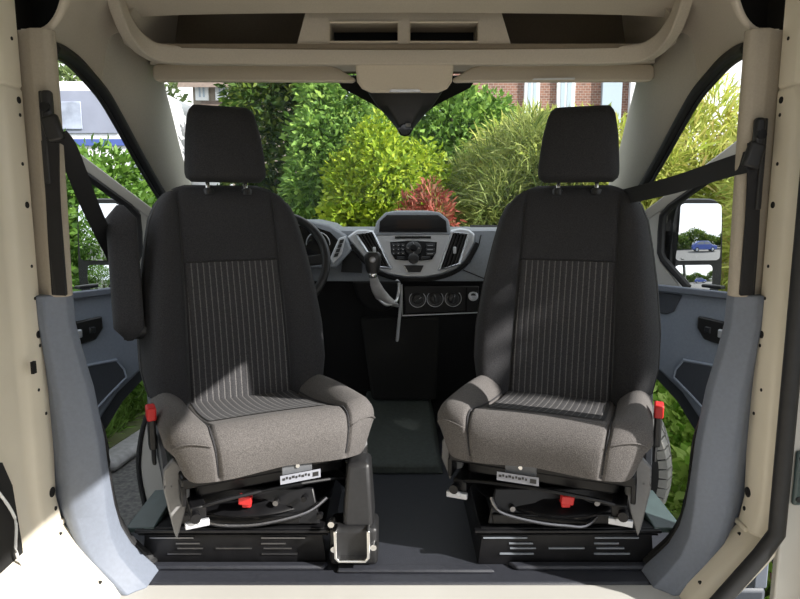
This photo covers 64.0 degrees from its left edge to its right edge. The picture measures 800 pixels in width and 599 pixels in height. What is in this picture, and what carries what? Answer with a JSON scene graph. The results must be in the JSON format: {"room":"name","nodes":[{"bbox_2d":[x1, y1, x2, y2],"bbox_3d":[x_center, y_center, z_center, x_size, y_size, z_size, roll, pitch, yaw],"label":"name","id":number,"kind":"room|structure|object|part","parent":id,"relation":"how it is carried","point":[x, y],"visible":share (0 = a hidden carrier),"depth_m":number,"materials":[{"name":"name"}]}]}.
{"room":"vehicle interior","nodes":[
{"label":"vehicle interior","id":0,"kind":"room"},
{"bbox_2d":[0,0,120,598],"bbox_3d":[-0.794,0.196,-0.470,0.311,2.250,3.812,0,8,0],"label":"pillar","id":1,"kind":"structure","parent":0,"point":[40,558],"depth_m":1.34,"materials":[{"name":"beige paint"}]},
{"bbox_2d":[17,28,72,296],"bbox_3d":[-0.796,-0.286,1.379,0.148,0.562,0.048,0,8,0],"label":"trim","id":2,"kind":"structure","parent":1,"relation":"attached to","point":[37,47],"depth_m":1.36,"materials":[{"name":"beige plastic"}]},
{"bbox_2d":[38,90,107,295],"bbox_3d":[-0.822,-0.235,1.758,0.065,0.518,0.852,-2,9,-14],"label":"belt","id":3,"kind":"object","parent":1,"relation":"hanging from","point":[51,128],"visible":0.94,"depth_m":1.38,"materials":[{"name":"black fabric"}]},
{"bbox_2d":[36,294,158,595],"bbox_3d":[-0.735,0.326,1.702,0.270,0.752,0.532,0,8,0],"label":"trim","id":4,"kind":"structure","parent":1,"relation":"attached to","point":[84,488],"depth_m":1.46,"materials":[{"name":"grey plastic"}]},
{"bbox_2d":[111,456,142,525],"bbox_3d":[0.000,0.023,10.112,120.000,0.100,120.000,0,8,0],"label":"pavement","id":5,"kind":"structure","parent":0,"point":[125,483],"depth_m":3.29,"materials":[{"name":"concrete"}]},
{"bbox_2d":[58,60,191,102],"bbox_3d":[-8.600,-3.727,15.790,7.242,5.600,3.183,1,9,10],"label":"tree","id":6,"kind":"object","parent":5,"relation":"on","point":[67,73],"visible":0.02,"depth_m":15.27,"materials":[{"name":"green plant"}]},
{"bbox_2d":[177,82,290,184],"bbox_3d":[-3.461,-3.658,15.633,2.950,5.570,2.800,0,8,0],"label":"house","id":7,"kind":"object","parent":5,"relation":"on","point":[204,93],"visible":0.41,"depth_m":14.43,"materials":[{"name":"brown"}]},
{"bbox_3d":[-4.469,-4.724,14.415,0.130,0.320,0.020,0,8,0],"label":"pane","id":8,"kind":"part","parent":7,"relation":"part of","materials":[{"name":"white glass"}]},
{"bbox_2d":[311,106,463,226],"bbox_3d":[-0.056,-0.359,4.891,1.309,2.183,1.040,0,8,0],"label":"shrub","id":9,"kind":"object","parent":5,"relation":"on","point":[363,190],"visible":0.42,"depth_m":4.63,"materials":[{"name":"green plant"}]},
{"bbox_2d":[395,174,465,226],"bbox_3d":[0.216,-0.035,4.348,0.667,1.615,0.626,0,8,0],"label":"shrub","id":10,"kind":"object","parent":5,"relation":"on","point":[429,205],"visible":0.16,"depth_m":4.22,"materials":[{"name":"red plant"}]},
{"bbox_2d":[453,74,687,150],"bbox_3d":[4.000,-5.041,16.339,6.000,8.100,3.200,0,8,0],"label":"brick house","id":11,"kind":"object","parent":5,"relation":"on","point":[598,93],"visible":0.16,"depth_m":14.93,"materials":[{"name":"brown brick"}]},
{"bbox_3d":[3.071,-4.917,14.861,0.190,1.160,0.020,0,8,0],"label":"pane","id":12,"kind":"part","parent":11,"relation":"part of","materials":[{"name":"white glass"}]},
{"bbox_3d":[3.862,-4.917,14.861,0.250,0.960,0.020,0,8,0],"label":"pane","id":13,"kind":"part","parent":11,"relation":"part of","materials":[{"name":"white glass"}]},
{"bbox_2d":[445,70,740,280],"bbox_3d":[1.488,-0.450,4.754,2.615,2.333,1.610,8,11,43],"label":"ornamental grass","id":14,"kind":"object","parent":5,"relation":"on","point":[677,163],"depth_m":4.12,"materials":[{"name":"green plant"}]},
{"bbox_2d":[131,391,668,584],"bbox_3d":[0.000,0.549,2.143,1.500,0.168,1.240,0,8,0],"label":"floor","id":15,"kind":"structure","parent":0,"point":[425,538],"depth_m":1.67,"materials":[{"name":"rubber"}]},
{"bbox_2d":[136,415,162,505],"bbox_3d":[-0.740,0.548,2.140,0.263,0.476,0.125,-4,9,-23],"label":"wheel arch","id":16,"kind":"object","parent":15,"relation":"attached to","point":[151,477],"visible":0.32,"depth_m":2.11,"materials":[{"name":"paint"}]},
{"bbox_2d":[105,104,378,563],"bbox_3d":[-0.443,0.042,1.753,0.653,1.205,0.824,-4,9,-26],"label":"seat","id":17,"kind":"object","parent":15,"relation":"on","point":[251,441],"visible":1,"depth_m":1.79,"materials":[{"name":"grey fabric"}]},
{"bbox_3d":[-0.777,-0.077,1.807,0.080,0.375,0.178,-4,9,-26],"label":"armrest","id":18,"kind":"part","parent":17,"relation":"part of","materials":[{"name":"fabric"}]},
{"bbox_3d":[-0.578,0.474,1.719,0.036,0.040,0.480,-4,9,-26],"label":"slide rail","id":19,"kind":"part","parent":17,"relation":"part of","materials":[{"name":"black metal"}]},
{"bbox_3d":[-0.517,-0.013,1.970,0.556,0.673,0.313,-4,9,-26],"label":"backrest","id":20,"kind":"part","parent":17,"relation":"part of","materials":[{"name":"fabric"}]},
{"bbox_3d":[-0.390,0.521,1.621,0.378,0.085,0.033,0,8,0],"label":"linkage plate","id":21,"kind":"part","parent":17,"relation":"part of","materials":[{"name":"black paint"}]},
{"bbox_2d":[151,374,373,482],"bbox_3d":[-0.387,0.309,1.747,0.524,0.140,0.555,-4,9,-26],"label":"cushion","id":22,"kind":"object","parent":17,"relation":"on","point":[212,427],"depth_m":1.56,"materials":[{"name":"grey fabric"}]},
{"bbox_3d":[-0.297,0.471,1.585,0.396,0.035,0.034,-4,9,-26],"label":"slide handle","id":23,"kind":"part","parent":17,"relation":"part of","materials":[{"name":"black paint"}]},
{"bbox_2d":[282,471,318,480],"bbox_3d":[-0.239,0.425,1.537,0.090,0.012,0.001,-4,9,-26],"label":"print","id":24,"kind":"object","parent":17,"relation":"on","point":[306,475],"depth_m":1.54,"materials":[{"name":"white paper"}]},
{"bbox_3d":[-0.228,0.449,1.888,0.036,0.040,0.480,-4,9,-26],"label":"slide rail","id":25,"kind":"part","parent":17,"relation":"part of","materials":[{"name":"black metal"}]},
{"bbox_2d":[437,105,676,563],"bbox_3d":[0.470,0.037,1.785,0.627,1.204,0.744,3,9,21],"label":"seat","id":26,"kind":"object","parent":15,"relation":"on","point":[552,433],"visible":0.99,"depth_m":1.84,"materials":[{"name":"grey fabric"}]},
{"bbox_3d":[0.240,0.451,1.874,0.036,0.040,0.480,3,9,21],"label":"slide rail","id":27,"kind":"part","parent":26,"relation":"part of","materials":[{"name":"black metal"}]},
{"bbox_2d":[499,474,535,483],"bbox_3d":[0.280,0.427,1.525,0.090,0.012,0.001,3,9,20],"label":"print","id":28,"kind":"object","parent":26,"relation":"on","point":[533,481],"depth_m":1.52},
{"bbox_3d":[0.335,0.472,1.577,0.396,0.035,0.034,3,9,21],"label":"slide handle","id":29,"kind":"part","parent":26,"relation":"part of","materials":[{"name":"black paint"}]},
{"bbox_2d":[438,375,652,481],"bbox_3d":[0.408,0.309,1.747,0.524,0.140,0.555,3,9,21],"label":"cushion","id":30,"kind":"object","parent":26,"relation":"on","point":[594,427],"depth_m":1.54,"materials":[{"name":"grey fabric"}]},
{"bbox_3d":[0.411,0.521,1.621,0.378,0.085,0.033,0,8,0],"label":"linkage plate","id":31,"kind":"part","parent":26,"relation":"part of","materials":[{"name":"black paint"}]},
{"bbox_3d":[0.515,-0.014,1.980,0.556,0.673,0.313,3,9,21],"label":"backrest","id":32,"kind":"part","parent":26,"relation":"part of","materials":[{"name":"fabric"}]},
{"bbox_3d":[0.604,0.471,1.736,0.036,0.040,0.480,3,9,21],"label":"slide rail","id":33,"kind":"part","parent":26,"relation":"part of","materials":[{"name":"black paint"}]},
{"bbox_2d":[643,405,671,503],"bbox_3d":[0.590,0.548,2.244,0.669,0.669,0.210,3,9,20],"label":"tyre","id":34,"kind":"object","parent":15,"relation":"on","point":[661,477],"visible":0.1,"depth_m":2.05,"materials":[{"name":"black rubber"}]},
{"bbox_2d":[14,0,785,80],"bbox_3d":[0.000,-0.803,1.770,1.860,0.468,0.902,0,8,0],"label":"ceiling","id":35,"kind":"structure","parent":0,"point":[85,27],"depth_m":1.76,"materials":[{"name":"plastic"}]},
{"bbox_2d":[107,0,692,92],"bbox_3d":[0.000,-0.809,1.943,1.680,0.367,0.559,0,8,0],"label":"shelf","id":36,"kind":"object","parent":35,"relation":"attached to","point":[386,52],"visible":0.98,"depth_m":1.89,"materials":[{"name":"plastic"}]},
{"bbox_2d":[153,64,354,82],"bbox_3d":[-0.452,-0.715,1.985,0.628,0.087,0.051,0,8,0],"label":"sun visor","id":37,"kind":"object","parent":36,"relation":"attached to","point":[161,72],"visible":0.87,"depth_m":1.97,"materials":[{"name":"plastic"}]},
{"bbox_2d":[168,13,631,73],"bbox_3d":[0.000,-0.882,2.028,1.680,0.248,0.370,0,8,0],"label":"tray","id":38,"kind":"object","parent":36,"relation":"on","point":[304,34],"depth_m":1.93,"materials":[{"name":"beige plastic"}]},
{"bbox_2d":[389,89,420,92],"bbox_3d":[0.015,-0.624,1.916,0.096,0.008,0.012,0,8,0],"label":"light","id":39,"kind":"object","parent":36,"relation":"attached to","point":[390,90],"depth_m":1.91,"materials":[{"name":"white plastic"}]},
{"bbox_2d":[453,64,653,82],"bbox_3d":[0.475,-0.714,1.981,0.625,0.087,0.060,0,8,0],"label":"sun visor","id":40,"kind":"object","parent":36,"relation":"attached to","point":[631,72],"visible":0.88,"depth_m":1.97,"materials":[{"name":"plastic"}]},
{"bbox_2d":[356,391,455,415],"bbox_3d":[0.000,0.205,3.063,1.780,1.100,0.500,0,8,0],"label":"wall","id":41,"kind":"structure","parent":0,"point":[441,396],"depth_m":2.90,"materials":[{"name":"plastic"}]},
{"bbox_2d":[73,155,150,429],"bbox_3d":[-1.226,0.061,2.228,0.315,1.588,1.077,5,10,29],"label":"door","id":42,"kind":"structure","parent":41,"relation":"in","point":[112,360],"depth_m":2.32,"materials":[{"name":"beige paint"}]},
{"bbox_3d":[-1.099,0.118,2.154,0.012,0.030,0.060,5,10,30],"label":"release handle","id":43,"kind":"part","parent":42,"relation":"part of","materials":[{"name":"silver metal"}]},
{"bbox_3d":[-1.089,-0.045,2.224,0.030,0.012,0.075,5,10,30],"label":"lock pull","id":44,"kind":"part","parent":42,"relation":"part of","materials":[{"name":"black plastic"}]},
{"bbox_2d":[89,326,95,333],"bbox_3d":[-1.065,0.106,2.215,0.010,0.022,0.022,5,10,30],"label":"switch","id":45,"kind":"object","parent":42,"relation":"attached to","point":[92,329],"depth_m":2.21,"materials":[{"name":"plastic"}]},
{"bbox_2d":[78,198,119,290],"bbox_3d":[-1.119,-0.200,2.492,0.223,0.382,0.138,1,8,8],"label":"mirror","id":46,"kind":"object","parent":42,"relation":"attached to","point":[93,265],"depth_m":2.43,"materials":[{"name":"clear glass"}]},
{"bbox_3d":[-1.124,0.355,2.216,0.045,0.770,1.010,5,10,30],"label":"panel","id":47,"kind":"part","parent":42,"relation":"part of","materials":[{"name":"plastic"}]},
{"bbox_2d":[87,359,126,408],"bbox_3d":[-1.096,0.356,2.211,0.012,0.281,0.360,5,10,30],"label":"speaker grille","id":48,"kind":"object","parent":42,"relation":"attached to","point":[108,376],"depth_m":2.29,"materials":[{"name":"plastic"}]},
{"bbox_3d":[-0.996,-0.183,2.477,0.050,0.318,0.318,5,10,30],"label":"corner panel","id":49,"kind":"part","parent":42,"relation":"part of","materials":[{"name":"paint"}]},
{"bbox_2d":[56,33,191,198],"bbox_3d":[-0.843,-0.520,2.201,0.108,0.661,1.398,0,8,-2],"label":"trim","id":50,"kind":"structure","parent":41,"relation":"attached to","point":[137,105],"depth_m":2.01,"materials":[{"name":"beige plastic"}]},
{"bbox_2d":[299,210,497,398],"bbox_3d":[0.000,-0.004,2.777,1.720,0.756,0.785,0,8,0],"label":"dashboard","id":51,"kind":"object","parent":41,"relation":"attached to","point":[418,348],"visible":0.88,"depth_m":2.50,"materials":[{"name":"grey plastic"}]},
{"bbox_2d":[294,214,330,295],"bbox_3d":[-0.423,-0.135,2.319,0.363,0.366,0.392,5,10,33],"label":"steering wheel","id":52,"kind":"object","parent":51,"relation":"attached to","point":[324,259],"visible":0.29,"depth_m":2.28,"materials":[{"name":"black plastic"}]},
{"bbox_2d":[355,231,391,268],"bbox_3d":[-0.097,-0.191,2.453,0.157,0.139,0.055,7,11,38],"label":"air vent","id":53,"kind":"object","parent":51,"relation":"attached to","point":[365,241],"depth_m":2.46,"materials":[{"name":"plastic"}]},
{"bbox_2d":[364,252,400,306],"bbox_3d":[-0.068,-0.069,2.298,0.078,0.210,0.166,7,11,39],"label":"lever","id":54,"kind":"object","parent":51,"relation":"attached to","point":[372,260],"visible":1,"depth_m":2.27,"materials":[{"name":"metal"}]},
{"bbox_3d":[-0.095,-0.129,2.240,0.060,0.075,0.050,0,8,0],"label":"knob","id":55,"kind":"part","parent":54,"relation":"part of","materials":[{"name":"black plastic"}]},
{"bbox_3d":[-0.036,-0.018,2.321,0.088,0.084,0.025,-3,9,-22],"label":"gaiter frame","id":56,"kind":"part","parent":54,"relation":"part of","materials":[{"name":"silver metal"}]},
{"bbox_2d":[374,210,450,235],"bbox_3d":[0.047,-0.317,2.631,0.306,0.095,0.319,0,8,0],"label":"hood","id":57,"kind":"object","parent":51,"relation":"attached to","point":[398,222],"depth_m":2.50,"materials":[{"name":"grey plastic"}]},
{"bbox_3d":[0.052,-0.188,2.458,0.181,0.074,0.044,0,8,0],"label":"radio panel","id":58,"kind":"part","parent":51,"relation":"part of","materials":[{"name":"plastic"}]},
{"bbox_3d":[0.051,-0.156,2.437,0.040,0.040,0.028,0,8,0],"label":"volume knob","id":59,"kind":"part","parent":51,"relation":"part of","materials":[{"name":"black plastic"}]},
{"bbox_3d":[0.052,-0.117,2.433,0.076,0.026,0.018,0,8,0],"label":"hazard panel","id":60,"kind":"part","parent":51,"relation":"part of","materials":[{"name":"black plastic"}]},
{"bbox_3d":[0.068,-0.001,2.469,0.062,0.062,0.028,0,8,0],"label":"heater knob","id":61,"kind":"part","parent":51,"relation":"part of","materials":[{"name":"black plastic"}]},
{"bbox_3d":[0.136,-0.003,2.469,0.062,0.062,0.028,0,8,0],"label":"heater knob","id":62,"kind":"part","parent":51,"relation":"part of","materials":[{"name":"black plastic"}]},
{"bbox_3d":[0.155,0.003,2.476,0.299,0.128,0.035,0,8,0],"label":"panel trim","id":63,"kind":"part","parent":51,"relation":"part of","materials":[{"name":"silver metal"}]},
{"bbox_3d":[0.160,0.003,2.493,0.294,0.117,0.054,0,8,0],"label":"heater panel","id":64,"kind":"part","parent":51,"relation":"part of","materials":[{"name":"black plastic"}]},
{"bbox_3d":[0.205,-0.004,2.468,0.062,0.062,0.028,0,8,0],"label":"heater knob","id":65,"kind":"part","parent":51,"relation":"part of","materials":[{"name":"black plastic"}]},
{"bbox_2d":[438,232,469,270],"bbox_3d":[0.207,-0.186,2.447,0.067,0.144,0.136,6,10,34],"label":"air vent","id":66,"kind":"object","parent":51,"relation":"attached to","point":[453,247],"depth_m":2.45,"materials":[{"name":"plastic"}]},
{"bbox_2d":[468,292,477,300],"bbox_3d":[0.282,-0.013,2.471,0.038,0.039,0.014,0,8,0],"label":"power socket","id":67,"kind":"object","parent":51,"relation":"attached to","point":[472,296],"depth_m":2.47,"materials":[{"name":"silver metal"}]},
{"bbox_2d":[470,225,497,226],"bbox_3d":[0.374,-0.294,2.625,0.167,0.020,0.080,0,8,0],"label":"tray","id":68,"kind":"object","parent":51,"relation":"on","point":[470,225],"depth_m":2.65,"materials":[{"name":"plastic"}]},
{"bbox_2d":[339,75,472,108],"bbox_3d":[0.000,-0.596,2.667,1.760,0.600,1.050,0,8,0],"label":"window","id":69,"kind":"structure","parent":41,"relation":"in","point":[354,88],"depth_m":2.27,"materials":[{"name":"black glass"}]},
{"bbox_2d":[367,91,442,135],"bbox_3d":[0.017,-0.638,2.172,0.262,0.169,0.096,0,8,0],"label":"mirror mount","id":70,"kind":"object","parent":69,"relation":"attached to","point":[404,110],"visible":0.87,"depth_m":2.14,"materials":[{"name":"black plastic"}]},
{"bbox_2d":[608,33,743,201],"bbox_3d":[0.850,-0.520,2.201,0.117,0.661,1.398,1,8,4],"label":"trim","id":71,"kind":"structure","parent":41,"relation":"attached to","point":[661,108],"depth_m":2.00,"materials":[{"name":"beige plastic"}]},
{"bbox_2d":[645,141,772,561],"bbox_3d":[1.226,0.061,2.228,0.314,1.588,1.077,-5,10,-29],"label":"door","id":72,"kind":"structure","parent":41,"relation":"in","point":[686,232],"depth_m":2.38,"materials":[{"name":"beige paint"}]},
{"bbox_3d":[0.996,-0.183,2.477,0.050,0.318,0.318,-5,10,-30],"label":"corner panel","id":73,"kind":"part","parent":72,"relation":"part of","materials":[{"name":"paint"}]},
{"bbox_3d":[1.124,0.355,2.216,0.045,0.770,1.010,-5,10,-30],"label":"panel","id":74,"kind":"part","parent":72,"relation":"part of","materials":[{"name":"plastic"}]},
{"bbox_2d":[673,359,712,408],"bbox_3d":[1.096,0.356,2.211,0.012,0.281,0.360,-5,10,-30],"label":"speaker grille","id":75,"kind":"object","parent":72,"relation":"attached to","point":[691,376],"depth_m":2.29,"materials":[{"name":"plastic"}]},
{"bbox_2d":[665,198,721,290],"bbox_3d":[1.114,-0.199,2.483,0.245,0.382,0.164,0,8,0],"label":"mirror","id":76,"kind":"object","parent":72,"relation":"attached to","point":[693,227],"depth_m":2.42,"materials":[{"name":"clear glass"}]},
{"bbox_2d":[704,326,710,333],"bbox_3d":[1.065,0.106,2.215,0.010,0.022,0.022,-5,10,-30],"label":"switch","id":77,"kind":"object","parent":72,"relation":"attached to","point":[707,329],"depth_m":2.21,"materials":[{"name":"plastic"}]},
{"bbox_3d":[1.089,-0.045,2.224,0.030,0.012,0.075,-5,10,-30],"label":"lock pull","id":78,"kind":"part","parent":72,"relation":"part of","materials":[{"name":"black plastic"}]},
{"bbox_3d":[1.099,0.118,2.154,0.012,0.030,0.060,-5,10,-30],"label":"release handle","id":79,"kind":"part","parent":72,"relation":"part of","materials":[{"name":"silver metal"}]},
{"bbox_2d":[107,394,770,597],"bbox_3d":[2.500,0.596,5.648,23.000,0.070,15.000,0,8,0],"label":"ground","id":80,"kind":"structure","parent":0,"point":[118,437],"depth_m":3.91,"materials":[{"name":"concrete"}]},
{"bbox_2d":[68,204,80,291],"bbox_3d":[-2.374,0.092,2.947,1.535,1.958,2.356,4,9,23],"label":"shrub","id":81,"kind":"object","parent":80,"relation":"on","point":[74,270],"visible":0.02,"depth_m":3.44,"materials":[{"name":"green plant"}]},
{"bbox_2d":[63,128,156,411],"bbox_3d":[-2.150,-0.157,4.490,1.523,2.018,1.860,0,8,0],"label":"shrub","id":82,"kind":"object","parent":80,"relation":"on","point":[123,174],"visible":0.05,"depth_m":4.29,"materials":[{"name":"green plant"}]},
{"bbox_2d":[109,430,139,471],"bbox_3d":[-1.595,0.874,3.768,0.160,0.070,0.579,1,8,7],"label":"kerb stone","id":83,"kind":"object","parent":80,"relation":"on","point":[125,450],"visible":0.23,"depth_m":3.64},
{"bbox_2d":[105,380,147,447],"bbox_3d":[-2.146,0.913,3.480,1.277,0.507,3.757,0,8,0],"label":"grass","id":84,"kind":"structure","parent":80,"relation":"on","point":[118,418],"depth_m":4.10,"materials":[{"name":"green plant"}]},
{"bbox_2d":[59,81,232,234],"bbox_3d":[-3.401,-0.764,6.545,4.145,2.500,1.928,0,8,0],"label":"camper van","id":85,"kind":"object","parent":80,"relation":"on","point":[83,115],"visible":0.09,"depth_m":5.47,"materials":[{"name":"white paint"}]},
{"bbox_2d":[213,74,354,200],"bbox_3d":[-1.059,-1.795,6.535,2.040,4.694,2.276,0,8,0],"label":"broadleaf tree","id":86,"kind":"object","parent":80,"relation":"on","point":[280,96],"visible":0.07,"depth_m":5.85,"materials":[{"name":"green plant"}]},
{"bbox_2d":[276,74,404,225],"bbox_3d":[-0.524,-0.794,5.651,1.129,2.934,1.469,4,9,23],"label":"leafy shrub","id":87,"kind":"object","parent":80,"relation":"on","point":[327,111],"visible":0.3,"depth_m":5.19,"materials":[{"name":"green plant"}]},
{"bbox_2d":[387,83,531,199],"bbox_3d":[0.650,-0.849,6.334,1.832,2.646,1.437,0,8,0],"label":"shrub","id":88,"kind":"object","parent":80,"relation":"on","point":[450,120],"visible":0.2,"depth_m":5.85,"materials":[{"name":"green plant"}]},
{"bbox_2d":[444,97,582,226],"bbox_3d":[1.004,-0.312,4.943,1.900,2.377,1.461,-6,10,-37],"label":"ornamental grass","id":89,"kind":"object","parent":80,"relation":"on","point":[501,184],"depth_m":4.53,"materials":[{"name":"green plant"}]},
{"bbox_2d":[653,380,772,598],"bbox_3d":[1.616,0.584,2.982,1.055,0.960,2.111,2,9,16],"label":"flowering plants","id":90,"kind":"object","parent":80,"relation":"on","point":[680,431],"visible":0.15,"depth_m":2.92,"materials":[{"name":"green plant"}]},
{"bbox_2d":[699,128,736,291],"bbox_3d":[2.411,-0.093,3.366,1.892,2.386,3.404,0,8,0],"label":"hedge","id":91,"kind":"object","parent":80,"relation":"on","point":[726,224],"visible":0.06,"depth_m":3.35,"materials":[{"name":"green plant"}]},
{"bbox_2d":[679,0,799,598],"bbox_3d":[0.782,0.187,-0.478,0.336,2.270,4.000,0,8,0],"label":"pillar","id":92,"kind":"structure","parent":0,"point":[766,529],"depth_m":1.35,"materials":[{"name":"beige metal"}]},
{"bbox_2d":[119,585,680,598],"bbox_3d":[0.000,0.701,1.494,1.500,0.026,0.090,0,8,0],"label":"sill","id":93,"kind":"structure","parent":92,"relation":"attached to","point":[152,591],"depth_m":1.50,"materials":[{"name":"paint"}]},
{"bbox_2d":[623,118,767,295],"bbox_3d":[0.726,-0.239,1.674,0.056,0.375,0.666,-1,8,-4],"label":"belt","id":94,"kind":"object","parent":92,"relation":"attached to","point":[752,162],"visible":0.96,"depth_m":1.38,"materials":[{"name":"black fabric"}]},
{"bbox_2d":[641,294,768,595],"bbox_3d":[0.735,0.326,1.702,0.270,0.752,0.532,0,8,0],"label":"trim","id":95,"kind":"structure","parent":92,"relation":"attached to","point":[715,488],"depth_m":1.46,"materials":[{"name":"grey plastic"}]},
{"bbox_2d":[735,588,764,598],"bbox_3d":[0.800,0.762,2.099,0.240,0.220,0.970,0,8,0],"label":"sill","id":96,"kind":"structure","parent":92,"relation":"attached to","point":[747,593],"depth_m":1.61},
{"bbox_2d":[727,28,782,296],"bbox_3d":[0.796,-0.286,1.379,0.148,0.562,0.048,0,8,0],"label":"trim","id":97,"kind":"structure","parent":92,"relation":"attached to","point":[762,47],"depth_m":1.35,"materials":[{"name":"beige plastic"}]},
{"bbox_3d":[0.834,0.373,1.339,0.020,0.120,0.012,0,8,0],"label":"striker plate","id":98,"kind":"part","parent":92,"relation":"part of","materials":[{"name":"green metal"}]}
]}

